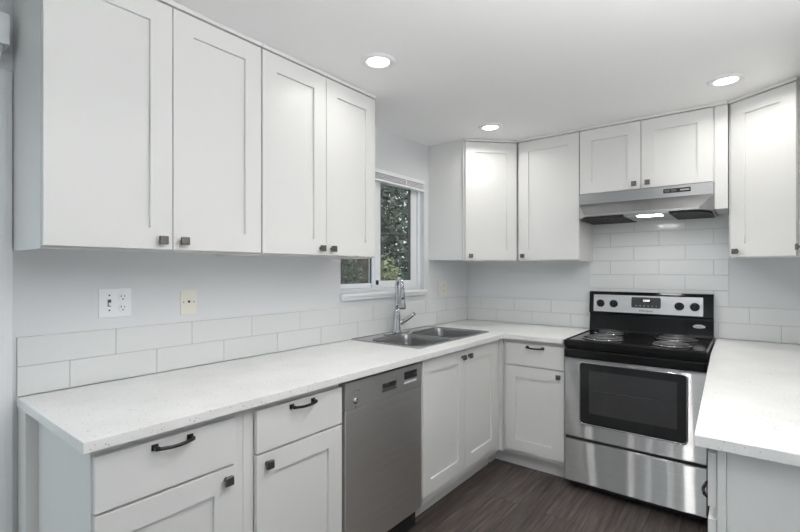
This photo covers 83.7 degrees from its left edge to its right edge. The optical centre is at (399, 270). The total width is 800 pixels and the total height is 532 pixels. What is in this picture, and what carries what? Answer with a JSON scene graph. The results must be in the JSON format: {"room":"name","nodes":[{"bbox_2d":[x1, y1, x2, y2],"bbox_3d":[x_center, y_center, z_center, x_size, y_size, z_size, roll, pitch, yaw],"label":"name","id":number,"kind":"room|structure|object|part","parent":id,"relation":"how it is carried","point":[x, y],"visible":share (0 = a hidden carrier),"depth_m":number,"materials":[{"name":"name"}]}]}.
{"room":"kitchen","nodes":[
{"label":"kitchen","id":0,"kind":"room"},
{"bbox_2d":[0,0,466,531],"bbox_3d":[-1.811,0.193,0.944,0.128,2.300,7.899,0,0,38],"label":"wall","id":1,"kind":"structure","parent":0,"point":[252,305],"depth_m":1.93,"materials":[{"name":"white paint"}]},
{"bbox_2d":[0,11,9,57],"bbox_3d":[-1.895,-0.751,0.681,0.079,0.144,1.981,0,0,38],"label":"blind valance","id":2,"kind":"object","parent":1,"relation":"attached to","point":[4,17],"visible":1,"depth_m":1.43,"materials":[{"name":"white plastic"}]},
{"bbox_2d":[0,68,11,531],"bbox_3d":[-1.929,0.340,0.688,0.018,2.006,2.050,0,0,38],"label":"trim","id":3,"kind":"structure","parent":1,"relation":"attached to","point":[5,76],"depth_m":1.47,"materials":[{"name":"white paint"}]},
{"bbox_2d":[98,288,130,317],"bbox_3d":[-1.108,0.127,1.741,0.016,0.111,0.115,0,0,38],"label":"switch plate","id":4,"kind":"object","parent":1,"relation":"attached to","point":[116,302],"visible":1,"depth_m":1.74,"materials":[{"name":"white plastic"}]},
{"bbox_2d":[118,303,126,311],"bbox_3d":[-1.093,0.147,1.762,0.003,0.033,0.033,0,0,38],"label":"receptacle","id":5,"kind":"object","parent":4,"relation":"attached to","point":[122,307],"depth_m":1.76,"materials":[{"name":"white plastic"}]},
{"bbox_2d":[118,293,126,300],"bbox_3d":[-1.093,0.105,1.762,0.003,0.033,0.033,0,0,38],"label":"receptacle","id":6,"kind":"object","parent":4,"relation":"attached to","point":[121,296],"depth_m":1.76,"materials":[{"name":"white plastic"}]},
{"bbox_2d":[13,0,261,255],"bbox_3d":[-0.931,-0.510,1.683,0.364,0.891,0.741,0,0,38],"label":"upper cabinet","id":7,"kind":"object","parent":1,"relation":"attached to","point":[137,123],"visible":1,"depth_m":1.50,"materials":[{"name":"white paint"}]},
{"bbox_3d":[-0.930,-0.503,1.449,0.019,0.861,0.370,0,0,38],"label":"door","id":8,"kind":"part","parent":7,"relation":"part of","materials":[{"name":"white paint"}]},
{"bbox_3d":[-0.822,-0.105,1.550,0.027,0.029,0.029,0,0,38],"label":"knob","id":9,"kind":"part","parent":7,"relation":"part of","materials":[{"name":"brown metal"}]},
{"bbox_3d":[-0.776,-0.105,1.609,0.027,0.029,0.029,0,0,38],"label":"knob","id":10,"kind":"part","parent":7,"relation":"part of","materials":[{"name":"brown metal"}]},
{"bbox_3d":[-0.703,-0.503,1.740,0.019,0.861,0.364,0,0,38],"label":"door","id":11,"kind":"part","parent":7,"relation":"part of","materials":[{"name":"white paint"}]},
{"bbox_2d":[180,289,196,314],"bbox_3d":[-0.932,0.140,1.972,0.008,0.110,0.072,0,0,38],"label":"plate","id":12,"kind":"object","parent":1,"relation":"attached to","point":[188,298],"visible":1,"depth_m":1.97,"materials":[{"name":"white plastic"}]},
{"bbox_2d":[17,296,466,396],"bbox_3d":[-0.354,0.328,2.713,0.008,0.199,3.055,0,0,38],"label":"tile backsplash","id":13,"kind":"structure","parent":1,"relation":"attached to","point":[33,350],"depth_m":1.98,"materials":[{"name":"white tile"}]},
{"bbox_2d":[243,43,375,258],"bbox_3d":[-0.479,-0.510,2.262,0.364,0.891,0.724,0,0,38],"label":"upper cabinet","id":14,"kind":"object","parent":1,"relation":"attached to","point":[318,127],"visible":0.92,"depth_m":2.11,"materials":[{"name":"white paint"}]},
{"bbox_3d":[-0.476,-0.503,2.030,0.019,0.861,0.358,0,0,38],"label":"door","id":15,"kind":"part","parent":14,"relation":"part of","materials":[{"name":"white paint"}]},
{"bbox_3d":[-0.381,-0.510,2.185,0.019,0.891,0.724,0,0,38],"label":"frame","id":16,"kind":"part","parent":14,"relation":"part of","materials":[{"name":"white paint"}]},
{"bbox_3d":[-0.369,-0.105,2.130,0.027,0.029,0.029,0,0,38],"label":"knob","id":17,"kind":"part","parent":14,"relation":"part of","materials":[{"name":"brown metal"}]},
{"bbox_3d":[-0.325,-0.105,2.187,0.027,0.029,0.029,0,0,38],"label":"knob","id":18,"kind":"part","parent":14,"relation":"part of","materials":[{"name":"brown metal"}]},
{"bbox_3d":[-0.254,-0.503,2.315,0.019,0.861,0.358,0,0,38],"label":"door","id":19,"kind":"part","parent":14,"relation":"part of","materials":[{"name":"white paint"}]},
{"bbox_2d":[341,182,419,293],"bbox_3d":[-0.140,-0.265,3.100,0.079,0.827,0.885,0,0,38],"label":"window","id":20,"kind":"structure","parent":1,"relation":"in","point":[375,284],"depth_m":3.18,"materials":[{"name":"white plastic"}]},
{"bbox_3d":[-0.291,-0.264,2.943,0.025,0.765,0.379,0,0,38],"label":"sash","id":21,"kind":"part","parent":20,"relation":"part of","materials":[{"name":"white plastic"}]},
{"bbox_3d":[-0.034,-0.264,3.217,0.028,0.765,0.480,0,0,38],"label":"sash","id":22,"kind":"part","parent":20,"relation":"part of","materials":[{"name":"white plastic"}]},
{"bbox_2d":[375,168,424,191],"bbox_3d":[-0.095,-0.636,3.065,0.044,0.080,0.869,0,0,38],"label":"window blind","id":23,"kind":"object","parent":20,"relation":"attached to","point":[381,176],"visible":0.55,"depth_m":3.15,"materials":[{"name":"white plastic"}]},
{"bbox_3d":[-0.095,-0.604,3.066,0.042,0.016,0.861,0,0,38],"label":"rail","id":24,"kind":"part","parent":23,"relation":"part of","materials":[{"name":"white plastic"}]},
{"bbox_2d":[340,289,427,300],"bbox_3d":[-0.120,0.165,3.077,0.139,0.042,0.893,0,0,38],"label":"trim","id":25,"kind":"structure","parent":1,"relation":"attached to","point":[386,294],"depth_m":2.93,"materials":[{"name":"white paint"}]},
{"bbox_2d":[438,281,445,295],"bbox_3d":[0.344,0.145,3.600,0.014,0.116,0.118,0,0,38],"label":"outlet plate","id":26,"kind":"object","parent":1,"relation":"attached to","point":[441,284],"visible":1,"depth_m":3.59,"materials":[{"name":"white plastic"}]},
{"bbox_2d":[172,0,799,146],"bbox_3d":[-0.790,-1.007,0.147,2.720,0.100,7.899,0,0,38],"label":"ceiling","id":27,"kind":"structure","parent":0,"point":[530,68],"depth_m":1.96,"materials":[{"name":"white paint"}]},
{"bbox_2d":[361,53,394,69],"bbox_3d":[-0.100,-0.952,2.044,0.158,0.009,0.158,0,0,38],"label":"recessed light","id":28,"kind":"object","parent":27,"relation":"in","point":[378,61],"visible":1,"depth_m":2.03,"materials":[{"name":"white paint"}]},
{"bbox_2d":[478,123,501,130],"bbox_3d":[0.603,-0.952,2.983,0.158,0.009,0.158,0,0,38],"label":"recessed light","id":29,"kind":"object","parent":27,"relation":"in","point":[489,126],"visible":1,"depth_m":2.97,"materials":[{"name":"white paint"}]},
{"bbox_2d":[707,73,745,86],"bbox_3d":[1.639,-0.952,2.247,0.158,0.009,0.158,0,0,38],"label":"recessed light","id":30,"kind":"object","parent":27,"relation":"in","point":[728,79],"visible":1,"depth_m":2.24,"materials":[{"name":"white paint"}]},
{"bbox_2d":[406,458,709,531],"bbox_3d":[-0.790,1.393,0.147,2.720,0.100,7.899,0,0,38],"label":"floor","id":31,"kind":"structure","parent":0,"point":[502,496],"depth_m":2.50,"materials":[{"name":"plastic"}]},
{"bbox_2d":[18,408,242,531],"bbox_3d":[-0.890,0.901,1.497,0.643,0.884,0.475,0,0,38],"label":"base cabinet","id":32,"kind":"object","parent":31,"relation":"on","point":[189,478],"visible":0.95,"depth_m":1.34,"materials":[{"name":"white paint"}]},
{"bbox_3d":[-1.242,0.902,1.491,0.096,0.882,0.032,0,0,38],"label":"scribe panel","id":33,"kind":"part","parent":32,"relation":"part of","materials":[{"name":"white paint"}]},
{"bbox_3d":[-0.675,0.929,1.324,0.019,0.569,0.403,0,0,38],"label":"door","id":34,"kind":"part","parent":32,"relation":"part of","materials":[{"name":"white paint"}]},
{"bbox_3d":[-0.675,0.562,1.324,0.019,0.149,0.403,0,0,38],"label":"drawer","id":35,"kind":"part","parent":32,"relation":"part of","materials":[{"name":"white paint"}]},
{"bbox_3d":[-0.680,0.849,1.351,0.019,0.778,0.448,0,0,38],"label":"frame","id":36,"kind":"part","parent":32,"relation":"part of","materials":[{"name":"white paint"}]},
{"bbox_3d":[-0.655,0.505,1.304,0.036,0.018,0.120,0,0,38],"label":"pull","id":37,"kind":"part","parent":32,"relation":"part of","materials":[{"name":"brown metal"}]},
{"bbox_3d":[-0.554,0.679,1.441,0.027,0.029,0.029,0,0,38],"label":"knob","id":38,"kind":"part","parent":32,"relation":"part of","materials":[{"name":"brown metal"}]},
{"bbox_2d":[243,384,341,531],"bbox_3d":[-0.604,0.901,1.862,0.642,0.884,0.450,0,0,38],"label":"base cabinet","id":39,"kind":"object","parent":31,"relation":"on","point":[292,446],"visible":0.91,"depth_m":1.69,"materials":[{"name":"white paint"}]},
{"bbox_3d":[-0.458,0.679,1.565,0.027,0.029,0.029,0,0,38],"label":"knob","id":40,"kind":"part","parent":39,"relation":"part of","materials":[{"name":"brown metal"}]},
{"bbox_3d":[-0.375,0.562,1.708,0.019,0.149,0.408,0,0,38],"label":"drawer","id":41,"kind":"part","parent":39,"relation":"part of","materials":[{"name":"white paint"}]},
{"bbox_3d":[-0.375,0.929,1.708,0.019,0.569,0.408,0,0,38],"label":"door","id":42,"kind":"part","parent":39,"relation":"part of","materials":[{"name":"white paint"}]},
{"bbox_3d":[-0.357,0.505,1.686,0.036,0.018,0.120,0,0,38],"label":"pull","id":43,"kind":"part","parent":39,"relation":"part of","materials":[{"name":"brown metal"}]},
{"bbox_2d":[339,362,421,531],"bbox_3d":[-0.289,0.907,2.266,0.600,0.872,0.554,0,0,38],"label":"dishwasher","id":44,"kind":"object","parent":31,"relation":"on","point":[381,423],"visible":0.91,"depth_m":2.05,"materials":[{"name":"silver metal"}]},
{"bbox_3d":[-0.073,0.535,2.099,0.036,0.116,0.552,0,0,38],"label":"control panel","id":45,"kind":"part","parent":44,"relation":"part of","materials":[{"name":"silver metal"}]},
{"bbox_2d":[387,512,414,531],"bbox_3d":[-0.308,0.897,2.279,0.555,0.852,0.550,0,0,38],"label":"toe kick","id":46,"kind":"object","parent":44,"relation":"in","point":[408,522],"depth_m":2.26,"materials":[{"name":"black"}]},
{"bbox_2d":[415,340,498,516],"bbox_3d":[0.174,0.901,2.866,0.632,0.884,0.955,0,0,38],"label":"base cabinet","id":47,"kind":"object","parent":31,"relation":"on","point":[460,389],"visible":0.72,"depth_m":2.61,"materials":[{"name":"white paint"}]},
{"bbox_2d":[17,319,589,453],"bbox_3d":[0.056,0.444,2.393,1.032,0.030,3.060,0,0,38],"label":"countertop","id":48,"kind":"structure","parent":47,"relation":"on","point":[95,417],"depth_m":1.66,"materials":[{"name":"white stone"}]},
{"bbox_2d":[383,277,415,334],"bbox_3d":[-0.001,0.234,3.018,0.155,0.381,0.249,0,0,21],"label":"faucet","id":49,"kind":"object","parent":48,"relation":"on","point":[400,303],"visible":0.98,"depth_m":3.00,"materials":[{"name":"silver metal"}]},
{"bbox_3d":[-0.022,0.422,3.022,0.056,0.005,0.250,0,0,38],"label":"deck plate","id":50,"kind":"part","parent":49,"relation":"part of","materials":[{"name":"silver metal"}]},
{"bbox_3d":[-0.004,0.157,2.968,0.027,0.226,0.139,0,0,-18],"label":"spout","id":51,"kind":"part","parent":49,"relation":"part of","materials":[{"name":"silver metal"}]},
{"bbox_3d":[0.043,0.332,3.076,0.141,0.087,0.047,0,0,-34],"label":"handle","id":52,"kind":"part","parent":49,"relation":"part of","materials":[{"name":"silver metal"}]},
{"bbox_2d":[351,326,488,348],"bbox_3d":[0.156,0.511,2.926,0.526,0.180,0.844,0,0,38],"label":"sink","id":53,"kind":"object","parent":48,"relation":"in","point":[424,336],"visible":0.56,"depth_m":2.94,"materials":[{"name":"grey metal"}]},
{"bbox_2d":[372,333,449,345],"bbox_3d":[0.070,0.511,2.752,0.380,0.179,0.373,0,0,38],"label":"basin","id":54,"kind":"object","parent":53,"relation":"in","point":[407,339],"depth_m":2.90,"materials":[{"name":"silver metal"}]},
{"bbox_2d":[412,327,479,336],"bbox_3d":[0.314,0.511,3.065,0.380,0.179,0.366,0,0,38],"label":"basin","id":55,"kind":"object","parent":53,"relation":"in","point":[434,331],"depth_m":3.21,"materials":[{"name":"silver metal"}]},
{"bbox_3d":[0.246,0.831,2.504,0.019,0.720,0.434,0,0,38],"label":"door","id":56,"kind":"part","parent":47,"relation":"part of","materials":[{"name":"white paint"}]},
{"bbox_3d":[0.514,0.831,2.847,0.019,0.720,0.429,0,0,38],"label":"door","id":57,"kind":"part","parent":47,"relation":"part of","materials":[{"name":"white paint"}]},
{"bbox_2d":[488,338,565,477],"bbox_3d":[0.999,0.901,3.189,0.528,0.884,0.641,0,0,38],"label":"base cabinet","id":58,"kind":"object","parent":31,"relation":"on","point":[532,434],"visible":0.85,"depth_m":2.94,"materials":[{"name":"white paint"}]},
{"bbox_3d":[0.872,0.507,2.905,0.120,0.018,0.036,0,0,38],"label":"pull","id":59,"kind":"part","parent":58,"relation":"part of","materials":[{"name":"brown metal"}]},
{"bbox_3d":[0.880,0.924,2.933,0.394,0.568,0.019,0,0,38],"label":"door","id":60,"kind":"part","parent":58,"relation":"part of","materials":[{"name":"white paint"}]},
{"bbox_3d":[0.880,0.560,2.933,0.394,0.145,0.019,0,0,38],"label":"drawer","id":61,"kind":"part","parent":58,"relation":"part of","materials":[{"name":"white paint"}]},
{"bbox_2d":[564,291,714,520],"bbox_3d":[1.488,0.747,2.780,0.742,1.192,0.654,0,0,38],"label":"range","id":62,"kind":"object","parent":31,"relation":"on","point":[635,380],"visible":1,"depth_m":2.57,"materials":[{"name":"silver metal"}]},
{"bbox_3d":[1.420,0.234,3.172,0.054,0.054,0.030,0,0,38],"label":"knob","id":63,"kind":"part","parent":62,"relation":"part of","materials":[{"name":"black plastic"}]},
{"bbox_3d":[1.265,0.425,2.787,0.242,0.004,0.242,0,0,38],"label":"burner","id":64,"kind":"part","parent":62,"relation":"part of","materials":[{"name":"grey metal"}]},
{"bbox_3d":[1.488,0.234,3.119,0.054,0.054,0.030,0,0,38],"label":"knob","id":65,"kind":"part","parent":62,"relation":"part of","materials":[{"name":"black plastic"}]},
{"bbox_3d":[1.304,0.726,2.528,0.450,0.255,0.001,0,0,38],"label":"glass","id":66,"kind":"part","parent":62,"relation":"part of","materials":[{"name":"grey glass"}]},
{"bbox_3d":[1.302,0.739,2.532,0.558,0.376,0.008,0,0,38],"label":"window trim","id":67,"kind":"part","parent":62,"relation":"part of","materials":[{"name":"black glass"}]},
{"bbox_3d":[1.312,0.504,2.547,0.726,0.054,0.070,0,0,38],"label":"handle","id":68,"kind":"part","parent":62,"relation":"part of","materials":[{"name":"metal"}]},
{"bbox_3d":[1.318,1.159,2.555,0.730,0.256,0.051,0,0,38],"label":"storage drawer","id":69,"kind":"part","parent":62,"relation":"part of","materials":[{"name":"silver metal"}]},
{"bbox_3d":[1.318,0.772,2.555,0.730,0.482,0.051,0,0,38],"label":"oven door","id":70,"kind":"part","parent":62,"relation":"part of","materials":[{"name":"silver metal"}]},
{"bbox_3d":[1.344,1.312,2.589,0.694,0.038,0.015,0,0,38],"label":"kick plate","id":71,"kind":"part","parent":62,"relation":"part of","materials":[{"name":"black"}]},
{"bbox_2d":[564,329,714,359],"bbox_3d":[1.481,0.442,2.764,0.734,0.041,0.591,0,0,38],"label":"cooktop","id":72,"kind":"object","parent":62,"relation":"in","point":[655,344],"depth_m":2.65,"materials":[{"name":"black metal"}]},
{"bbox_3d":[1.650,0.232,3.011,0.652,0.118,0.014,0,0,38],"label":"control panel","id":73,"kind":"part","parent":62,"relation":"part of","materials":[{"name":"silver metal"}]},
{"bbox_3d":[1.548,0.425,2.547,0.200,0.004,0.200,0,0,38],"label":"burner","id":74,"kind":"part","parent":62,"relation":"part of","materials":[{"name":"grey metal"}]},
{"bbox_3d":[1.715,0.425,2.778,0.242,0.004,0.242,0,0,38],"label":"burner","id":75,"kind":"part","parent":62,"relation":"part of","materials":[{"name":"grey metal"}]},
{"bbox_3d":[1.797,0.234,2.878,0.054,0.054,0.030,0,0,38],"label":"knob","id":76,"kind":"part","parent":62,"relation":"part of","materials":[{"name":"black plastic"}]},
{"bbox_3d":[1.863,0.234,2.826,0.054,0.054,0.030,0,0,38],"label":"knob","id":77,"kind":"part","parent":62,"relation":"part of","materials":[{"name":"black plastic"}]},
{"bbox_2d":[701,449,799,531],"bbox_3d":[1.215,0.901,1.234,0.639,0.884,0.600,0,0,38],"label":"base cabinet","id":78,"kind":"object","parent":31,"relation":"on","point":[745,493],"visible":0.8,"depth_m":1.12,"materials":[{"name":"white paint"}]},
{"bbox_3d":[0.993,0.703,1.439,0.036,0.018,0.120,0,0,38],"label":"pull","id":79,"kind":"part","parent":78,"relation":"part of","materials":[{"name":"brown metal"}]},
{"bbox_3d":[1.000,0.786,1.403,0.019,0.265,0.586,0,0,38],"label":"drawer","id":80,"kind":"part","parent":78,"relation":"part of","materials":[{"name":"white paint"}]},
{"bbox_3d":[1.015,0.849,1.390,0.019,0.778,0.600,0,0,38],"label":"frame","id":81,"kind":"part","parent":78,"relation":"part of","materials":[{"name":"white paint"}]},
{"bbox_3d":[1.828,0.901,2.044,0.670,0.884,1.426,0,0,38],"label":"base cabinet","id":82,"kind":"object","parent":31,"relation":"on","visible":0},
{"bbox_2d":[694,338,799,466],"bbox_3d":[1.635,0.444,1.796,0.687,0.030,2.056,0,0,38],"label":"countertop","id":83,"kind":"structure","parent":82,"relation":"on","point":[750,404],"depth_m":1.45,"materials":[{"name":"white stone"}]},
{"bbox_2d":[467,214,799,344],"bbox_3d":[1.602,0.193,3.209,2.480,2.300,0.128,0,0,38],"label":"wall","id":84,"kind":"structure","parent":0,"point":[756,299],"depth_m":3.02,"materials":[{"name":"white tile"}]},
{"bbox_2d":[428,138,518,261],"bbox_3d":[0.641,-0.510,3.494,0.613,0.891,0.618,0,0,38],"label":"upper cabinet","id":85,"kind":"object","parent":84,"relation":"attached to","point":[473,184],"visible":1,"depth_m":3.29,"materials":[{"name":"white paint"}]},
{"bbox_3d":[0.662,-0.510,3.297,0.406,0.891,0.019,0,0,-7],"label":"frame","id":86,"kind":"part","parent":85,"relation":"part of","materials":[{"name":"white paint"}]},
{"bbox_3d":[0.666,-0.503,3.277,0.386,0.861,0.019,0,0,-7],"label":"door","id":87,"kind":"part","parent":85,"relation":"part of","materials":[{"name":"white paint"}]},
{"bbox_2d":[518,129,592,261],"bbox_3d":[1.134,-0.510,3.272,0.434,0.891,0.364,0,0,38],"label":"upper cabinet","id":88,"kind":"object","parent":84,"relation":"attached to","point":[550,226],"visible":0.97,"depth_m":3.15,"materials":[{"name":"white paint"}]},
{"bbox_3d":[1.057,-0.510,3.173,0.434,0.891,0.019,0,0,38],"label":"frame","id":89,"kind":"part","parent":88,"relation":"part of","materials":[{"name":"white paint"}]},
{"bbox_2d":[579,182,716,224],"bbox_3d":[1.568,-0.417,2.867,0.741,0.177,0.449,0,0,38],"label":"range hood","id":90,"kind":"object","parent":84,"relation":"attached to","point":[696,200],"visible":1,"depth_m":2.73,"materials":[{"name":"silver metal"}]},
{"bbox_2d":[579,101,728,214],"bbox_3d":[1.625,-0.653,2.888,0.808,0.605,0.364,0,0,38],"label":"upper cabinet","id":91,"kind":"object","parent":84,"relation":"attached to","point":[690,145],"visible":0.9,"depth_m":2.73,"materials":[{"name":"white paint"}]},
{"bbox_3d":[1.363,-0.722,2.908,0.364,0.423,0.019,0,0,38],"label":"door","id":92,"kind":"part","parent":91,"relation":"part of","materials":[{"name":"white paint"}]},
{"bbox_3d":[1.654,-0.722,2.681,0.366,0.423,0.019,0,0,38],"label":"door","id":93,"kind":"part","parent":91,"relation":"part of","materials":[{"name":"white paint"}]},
{"bbox_3d":[1.523,-0.731,2.809,0.745,0.449,0.019,0,0,38],"label":"frame","id":94,"kind":"part","parent":91,"relation":"part of","materials":[{"name":"white paint"}]},
{"bbox_3d":[1.929,-0.644,2.673,0.062,0.587,0.328,0,0,38],"label":"filler panel","id":95,"kind":"part","parent":91,"relation":"part of","materials":[{"name":"white paint"}]},
{"bbox_2d":[728,76,799,258],"bbox_3d":[2.139,-0.510,2.386,0.618,0.891,0.522,0,0,38],"label":"upper cabinet","id":96,"kind":"object","parent":84,"relation":"attached to","point":[764,124],"visible":0.99,"depth_m":2.35,"materials":[{"name":"white paint"}]},
{"bbox_3d":[1.858,-0.105,2.476,0.027,0.029,0.029,0,0,-17],"label":"knob","id":97,"kind":"part","parent":96,"relation":"part of","materials":[{"name":"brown metal"}]},
{"label":"outside","id":98,"kind":"structure","parent":0,"visible":0},
{"bbox_3d":[-4.030,1.643,9.491,13.870,0.100,22.000,0,0,38],"label":"ground","id":99,"kind":"structure","parent":98,"visible":0},
{"bbox_2d":[341,259,363,288],"bbox_3d":[-0.788,0.625,6.141,0.625,1.941,0.615,0,0,38],"label":"shrub","id":100,"kind":"object","parent":99,"relation":"on","point":[348,264],"visible":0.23,"depth_m":6.07,"materials":[{"name":"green plant"}]},
{"bbox_2d":[341,259,368,283],"bbox_3d":[-1.488,0.684,6.174,0.060,1.818,3.300,0,0,38],"label":"fence","id":101,"kind":"object","parent":99,"relation":"on","point":[364,263],"visible":0.02,"depth_m":7.23,"materials":[{"name":"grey wood"}]},
{"bbox_2d":[381,252,398,280],"bbox_3d":[-0.241,0.655,6.954,0.534,1.880,0.571,0,0,-11],"label":"shrub","id":102,"kind":"object","parent":99,"relation":"on","point":[388,275],"visible":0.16,"depth_m":6.91,"materials":[{"name":"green plant"}]},
{"bbox_2d":[381,185,400,264],"bbox_3d":[-0.975,-0.773,11.493,2.256,4.745,2.253,0,0,38],"label":"tree","id":103,"kind":"object","parent":99,"relation":"on","point":[386,185],"visible":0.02,"depth_m":11.22,"materials":[{"name":"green plant"}]},
{"bbox_2d":[381,184,407,280],"bbox_3d":[-0.165,-0.584,9.306,2.387,4.366,2.343,0,0,38],"label":"tree","id":104,"kind":"object","parent":99,"relation":"on","point":[394,221],"visible":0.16,"depth_m":8.56,"materials":[{"name":"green plant"}]}
]}

